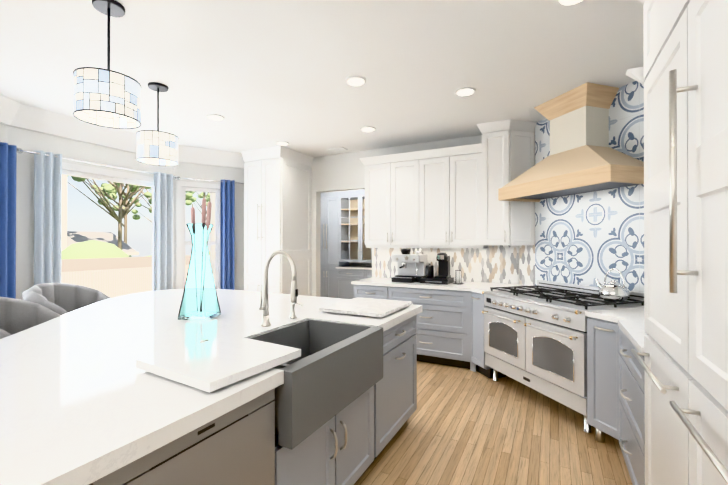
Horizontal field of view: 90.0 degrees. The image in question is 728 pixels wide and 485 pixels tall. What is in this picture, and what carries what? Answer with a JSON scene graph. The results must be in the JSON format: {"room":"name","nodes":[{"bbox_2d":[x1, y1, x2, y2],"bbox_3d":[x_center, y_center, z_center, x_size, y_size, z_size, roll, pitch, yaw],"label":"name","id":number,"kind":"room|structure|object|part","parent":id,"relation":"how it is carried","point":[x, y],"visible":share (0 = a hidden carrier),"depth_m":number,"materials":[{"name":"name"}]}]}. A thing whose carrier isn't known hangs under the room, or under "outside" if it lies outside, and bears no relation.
{"room":"kitchen","nodes":[
{"label":"kitchen","id":0,"kind":"room"},
{"bbox_2d":[136,335,300,391],"bbox_3d":[-0.561,0.463,1.443,0.440,0.042,0.430,0,0,31],"label":"marble board","id":1,"kind":"object","parent":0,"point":[214,365],"visible":0.96,"depth_m":1.36,"materials":[{"name":"stone"}]},
{"bbox_2d":[0,81,643,299],"bbox_3d":[-0.964,0.280,3.079,6.904,3.440,10.040,0,0,27],"label":"wall","id":2,"kind":"structure","parent":0,"point":[587,239],"depth_m":3.87,"materials":[{"name":"white paint"}]},
{"bbox_2d":[0,142,243,298],"bbox_3d":[-2.784,0.228,4.062,0.725,2.310,3.563,0,0,27],"label":"curtains","id":3,"kind":"object","parent":2,"relation":"attached to","point":[47,212],"visible":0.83,"depth_m":3.81,"materials":[{"name":"blue fabric"}]},
{"bbox_2d":[62,162,220,290],"bbox_3d":[-2.924,0.003,4.112,0.635,1.740,3.161,0,0,27],"label":"window frames","id":4,"kind":"structure","parent":2,"relation":"in","point":[181,242],"depth_m":5.12,"materials":[{"name":"white wood"}]},
{"bbox_2d":[363,151,422,246],"bbox_3d":[0.453,-0.544,4.850,0.828,1.160,0.347,0,0,27],"label":"upper cabinet","id":5,"kind":"object","parent":2,"relation":"attached to","point":[393,183],"depth_m":4.69,"materials":[{"name":"white wood"}]},
{"bbox_2d":[423,144,474,246],"bbox_3d":[1.076,-0.545,4.526,0.828,1.160,0.347,0,0,27],"label":"upper cabinet","id":6,"kind":"object","parent":2,"relation":"attached to","point":[441,198],"depth_m":4.36,"materials":[{"name":"white wood"}]},
{"bbox_2d":[475,119,514,246],"bbox_3d":[1.551,-0.650,4.240,0.405,1.368,0.417,0,0,27],"label":"upper cabinet","id":7,"kind":"object","parent":2,"relation":"attached to","point":[495,156],"depth_m":4.06,"materials":[{"name":"white wood"}]},
{"bbox_2d":[515,120,534,244],"bbox_3d":[1.767,-0.650,4.127,0.304,1.368,0.417,0,0,27],"label":"upper cabinet","id":8,"kind":"object","parent":2,"relation":"attached to","point":[524,130],"depth_m":4.05,"materials":[{"name":"white wood"}]},
{"bbox_2d":[498,82,643,201],"bbox_3d":[1.872,-0.892,3.354,0.526,0.887,1.260,0,0,-18],"label":"range hood","id":9,"kind":"object","parent":2,"relation":"attached to","point":[583,157],"visible":0.92,"depth_m":3.20,"materials":[{"name":"brown wood"}]},
{"bbox_2d":[0,0,643,168],"bbox_3d":[-0.996,-1.290,3.168,6.770,0.300,9.920,0,0,27],"label":"ceiling","id":10,"kind":"structure","parent":0,"point":[258,74],"depth_m":2.74,"materials":[{"name":"white paint"}]},
{"bbox_2d":[73,0,141,128],"bbox_3d":[-1.443,-1.016,2.058,0.318,0.652,0.318,0,0,27],"label":"pendant light","id":11,"kind":"object","parent":10,"relation":"hanging from","point":[108,98],"visible":1,"depth_m":1.98,"materials":[{"name":"white metal"}]},
{"bbox_3d":[-1.443,-0.803,2.058,0.318,0.227,0.318,0,0,27],"label":"lamp shade","id":12,"kind":"part","parent":11,"relation":"part of","materials":[{"name":"white glass"}]},
{"bbox_2d":[136,82,178,165],"bbox_3d":[-1.762,-1.012,3.114,0.318,0.652,0.318,0,0,27],"label":"pendant light","id":13,"kind":"object","parent":10,"relation":"hanging from","point":[157,148],"visible":1,"depth_m":3.02,"materials":[{"name":"white glass"}]},
{"bbox_3d":[-1.762,-0.800,3.114,0.318,0.227,0.318,0,0,27],"label":"lamp shade","id":14,"kind":"part","parent":13,"relation":"part of","materials":[{"name":"white glass"}]},
{"bbox_2d":[207,114,224,120],"bbox_3d":[-1.580,-1.330,3.877,0.178,0.014,0.178,0,0,18],"label":"recessed light","id":15,"kind":"object","parent":10,"relation":"in","point":[215,117],"depth_m":3.85,"materials":[{"name":"white"}]},
{"bbox_2d":[275,141,288,144],"bbox_3d":[-1.094,-1.327,4.876,0.178,0.014,0.178,0,0,18],"label":"recessed light","id":16,"kind":"object","parent":10,"relation":"in","point":[278,142],"depth_m":4.86,"materials":[{"name":"white"}]},
{"bbox_2d":[328,147,347,151],"bbox_3d":[-0.378,-1.327,5.202,0.250,0.012,0.140,0,0,27],"label":"recessed light","id":17,"kind":"object","parent":10,"relation":"in","point":[340,148],"depth_m":5.17,"materials":[{"name":"white"}]},
{"bbox_2d":[345,76,365,85],"bbox_3d":[-0.068,-1.333,3.012,0.178,0.014,0.178,0,0,18],"label":"recessed light","id":18,"kind":"object","parent":10,"relation":"in","point":[361,81],"depth_m":2.99,"materials":[{"name":"white"}]},
{"bbox_2d":[360,126,374,131],"bbox_3d":[0.046,-1.329,4.272,0.178,0.014,0.178,0,0,18],"label":"recessed light","id":19,"kind":"object","parent":10,"relation":"in","point":[366,128],"depth_m":4.25,"materials":[{"name":"white"}]},
{"bbox_2d":[455,87,475,95],"bbox_3d":[0.897,-1.332,3.220,0.178,0.014,0.178,0,0,18],"label":"recessed light","id":20,"kind":"object","parent":10,"relation":"in","point":[464,91],"depth_m":3.20,"materials":[{"name":"white"}]},
{"bbox_2d":[555,0,584,6],"bbox_3d":[1.136,-1.336,1.969,0.178,0.014,0.178,0,0,18],"label":"recessed light","id":21,"kind":"object","parent":10,"relation":"in","point":[565,3],"depth_m":2.02,"materials":[{"name":"white"}]},
{"bbox_2d":[355,361,632,484],"bbox_3d":[-0.971,1.450,3.079,6.650,0.100,9.800,0,0,27],"label":"floor","id":22,"kind":"structure","parent":0,"point":[462,426],"depth_m":2.54,"materials":[{"name":"brown wood"}]},
{"bbox_2d":[0,297,60,338],"bbox_3d":[-2.356,0.878,2.437,0.674,1.040,0.682,0,0,27],"label":"stool","id":23,"kind":"object","parent":22,"relation":"on","point":[17,315],"visible":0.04,"depth_m":2.63,"materials":[{"name":"fabric"}]},
{"bbox_2d":[22,283,110,315],"bbox_3d":[-2.572,0.881,3.234,0.637,1.040,0.704,0,0,27],"label":"stool","id":24,"kind":"object","parent":22,"relation":"on","point":[61,299],"visible":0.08,"depth_m":3.33,"materials":[{"name":"fabric"}]},
{"bbox_2d":[80,309,421,484],"bbox_3d":[-1.389,0.966,1.692,2.230,0.860,3.690,0,0,27],"label":"kitchen island","id":25,"kind":"object","parent":22,"relation":"on","point":[326,423],"depth_m":1.50,"materials":[{"name":"painted wood"},{"name":"quartz"},{"name":"metal"}]},
{"bbox_2d":[0,289,421,484],"bbox_3d":[-1.610,0.457,1.808,2.707,0.159,3.750,0,0,27],"label":"island countertop","id":26,"kind":"structure","parent":25,"relation":"on","point":[75,402],"depth_m":1.31,"materials":[{"name":"white stone"}]},
{"bbox_2d":[178,195,220,319],"bbox_3d":[-1.071,0.087,2.380,0.188,0.800,0.188,0,0,7],"label":"vase","id":27,"kind":"object","parent":26,"relation":"on","point":[199,301],"visible":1,"depth_m":2.33,"materials":[{"name":"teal glass"}]},
{"bbox_2d":[259,250,297,326],"bbox_3d":[-0.493,0.264,2.073,0.258,0.444,0.090,0,0,27],"label":"faucet","id":28,"kind":"object","parent":26,"relation":"on","point":[265,310],"visible":1,"depth_m":2.10,"materials":[{"name":"silver metal"}]},
{"bbox_3d":[-0.436,0.433,2.341,0.101,0.108,0.047,0,0,27],"label":"faucet side handle","id":29,"kind":"part","parent":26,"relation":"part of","materials":[{"name":"silver metal"}]},
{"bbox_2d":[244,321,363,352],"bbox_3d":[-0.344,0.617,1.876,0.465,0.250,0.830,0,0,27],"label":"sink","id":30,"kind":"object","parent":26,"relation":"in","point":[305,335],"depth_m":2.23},
{"bbox_2d":[319,297,411,317],"bbox_3d":[0.029,0.472,2.674,0.480,0.032,0.560,0,0,27],"label":"marble board","id":31,"kind":"object","parent":26,"relation":"on","point":[378,308],"visible":1,"depth_m":2.59,"materials":[{"name":"white stone"}]},
{"bbox_2d":[241,145,313,295],"bbox_3d":[-1.293,0.038,5.509,0.740,2.738,0.787,0,0,27],"label":"pantry","id":32,"kind":"object","parent":22,"relation":"on","point":[277,197],"visible":0.62,"depth_m":5.27,"materials":[{"name":"white wood"}]},
{"bbox_2d":[320,189,371,298],"bbox_3d":[0.147,0.154,7.670,2.800,2.520,0.623,0,0,27],"label":"hutch","id":33,"kind":"object","parent":22,"relation":"on","point":[342,235],"visible":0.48,"depth_m":7.94,"materials":[{"name":"grey wood"}]},
{"bbox_2d":[354,285,382,298],"bbox_3d":[0.228,0.968,4.794,0.475,0.875,0.647,0,0,27],"label":"base cabinet","id":34,"kind":"object","parent":22,"relation":"on","point":[359,291],"depth_m":4.53,"materials":[{"name":"grey wood"}]},
{"bbox_2d":[383,289,462,367],"bbox_3d":[0.865,0.967,4.460,1.087,0.875,0.652,0,0,27],"label":"base cabinet","id":35,"kind":"object","parent":22,"relation":"on","point":[450,324],"depth_m":4.13,"materials":[{"name":"grey wood"}]},
{"bbox_2d":[351,277,531,292],"bbox_3d":[0.922,0.511,4.338,2.190,0.035,0.818,0,0,27],"label":"countertop","id":36,"kind":"structure","parent":35,"relation":"on","point":[374,282],"depth_m":4.28,"materials":[{"name":"white stone"}]},
{"bbox_2d":[392,249,426,282],"bbox_3d":[0.570,0.286,4.625,0.360,0.415,0.401,0,0,27],"label":"espresso machine","id":37,"kind":"object","parent":36,"relation":"on","point":[411,268],"visible":1,"depth_m":4.61,"materials":[{"name":"silver metal"}]},
{"bbox_2d":[420,253,453,284],"bbox_3d":[0.898,0.308,4.476,0.340,0.370,0.302,0,0,27],"label":"coffee brewer","id":38,"kind":"object","parent":36,"relation":"on","point":[444,275],"visible":1,"depth_m":4.44,"materials":[{"name":"black plastic"}]},
{"bbox_2d":[453,270,463,283],"bbox_3d":[1.129,0.412,4.356,0.126,0.162,0.123,0,0,27],"label":"pod holder","id":39,"kind":"object","parent":36,"relation":"on","point":[457,276],"visible":1,"depth_m":4.33,"materials":[{"name":"silver metal"}]},
{"bbox_2d":[463,293,507,378],"bbox_3d":[1.551,0.965,3.974,0.739,0.875,0.731,0,0,27],"label":"base cabinet","id":40,"kind":"object","parent":22,"relation":"on","point":[473,303],"depth_m":3.90,"materials":[{"name":"grey wood"}]},
{"bbox_2d":[481,280,643,433],"bbox_3d":[1.707,0.901,3.255,0.764,1.000,1.170,0,0,-18],"label":"range","id":41,"kind":"object","parent":22,"relation":"on","point":[535,337],"visible":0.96,"depth_m":3.02,"materials":[{"name":"silver metal"}]},
{"bbox_2d":[595,268,630,299],"bbox_3d":[2.023,0.330,2.959,0.230,0.247,0.230,0,0,27],"label":"kettle","id":42,"kind":"object","parent":41,"relation":"on","point":[614,290],"visible":1,"depth_m":2.89,"materials":[{"name":"silver metal"}]},
{"bbox_2d":[587,323,616,442],"bbox_3d":[1.994,0.961,2.579,0.731,0.875,0.731,0,0,27],"label":"base cabinet","id":43,"kind":"object","parent":22,"relation":"on","point":[601,401],"depth_m":2.51,"materials":[{"name":"grey wood"}]},
{"bbox_2d":[613,351,644,484],"bbox_3d":[1.773,0.959,1.885,0.672,0.875,0.801,0,0,27],"label":"base cabinet","id":44,"kind":"object","parent":22,"relation":"on","point":[615,389],"depth_m":1.98,"materials":[{"name":"grey wood"}]},
{"bbox_2d":[585,307,647,354],"bbox_3d":[1.858,0.505,2.228,0.838,0.035,1.485,0,0,27],"label":"countertop","id":45,"kind":"structure","parent":44,"relation":"on","point":[621,330],"depth_m":2.41,"materials":[{"name":"white stone"}]},
{"bbox_2d":[637,0,680,484],"bbox_3d":[1.445,0.115,1.252,0.667,2.560,0.619,0,0,27],"label":"tall cabinet","id":46,"kind":"object","parent":22,"relation":"on","point":[660,75],"depth_m":1.42,"materials":[{"name":"white wood"}]},
{"bbox_2d":[681,0,727,484],"bbox_3d":[1.159,0.113,0.703,0.667,2.560,0.619,0,0,27],"label":"tall cabinet","id":47,"kind":"object","parent":22,"relation":"on","point":[681,75],"depth_m":1.02,"materials":[{"name":"white wood"}]},
{"label":"outside","id":48,"kind":"structure","parent":0,"visible":0},
{"bbox_2d":[61,175,209,297],"bbox_3d":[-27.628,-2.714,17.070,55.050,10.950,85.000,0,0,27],"label":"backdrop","id":49,"kind":"structure","parent":48,"point":[106,263],"depth_m":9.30,"materials":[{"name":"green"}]}
]}

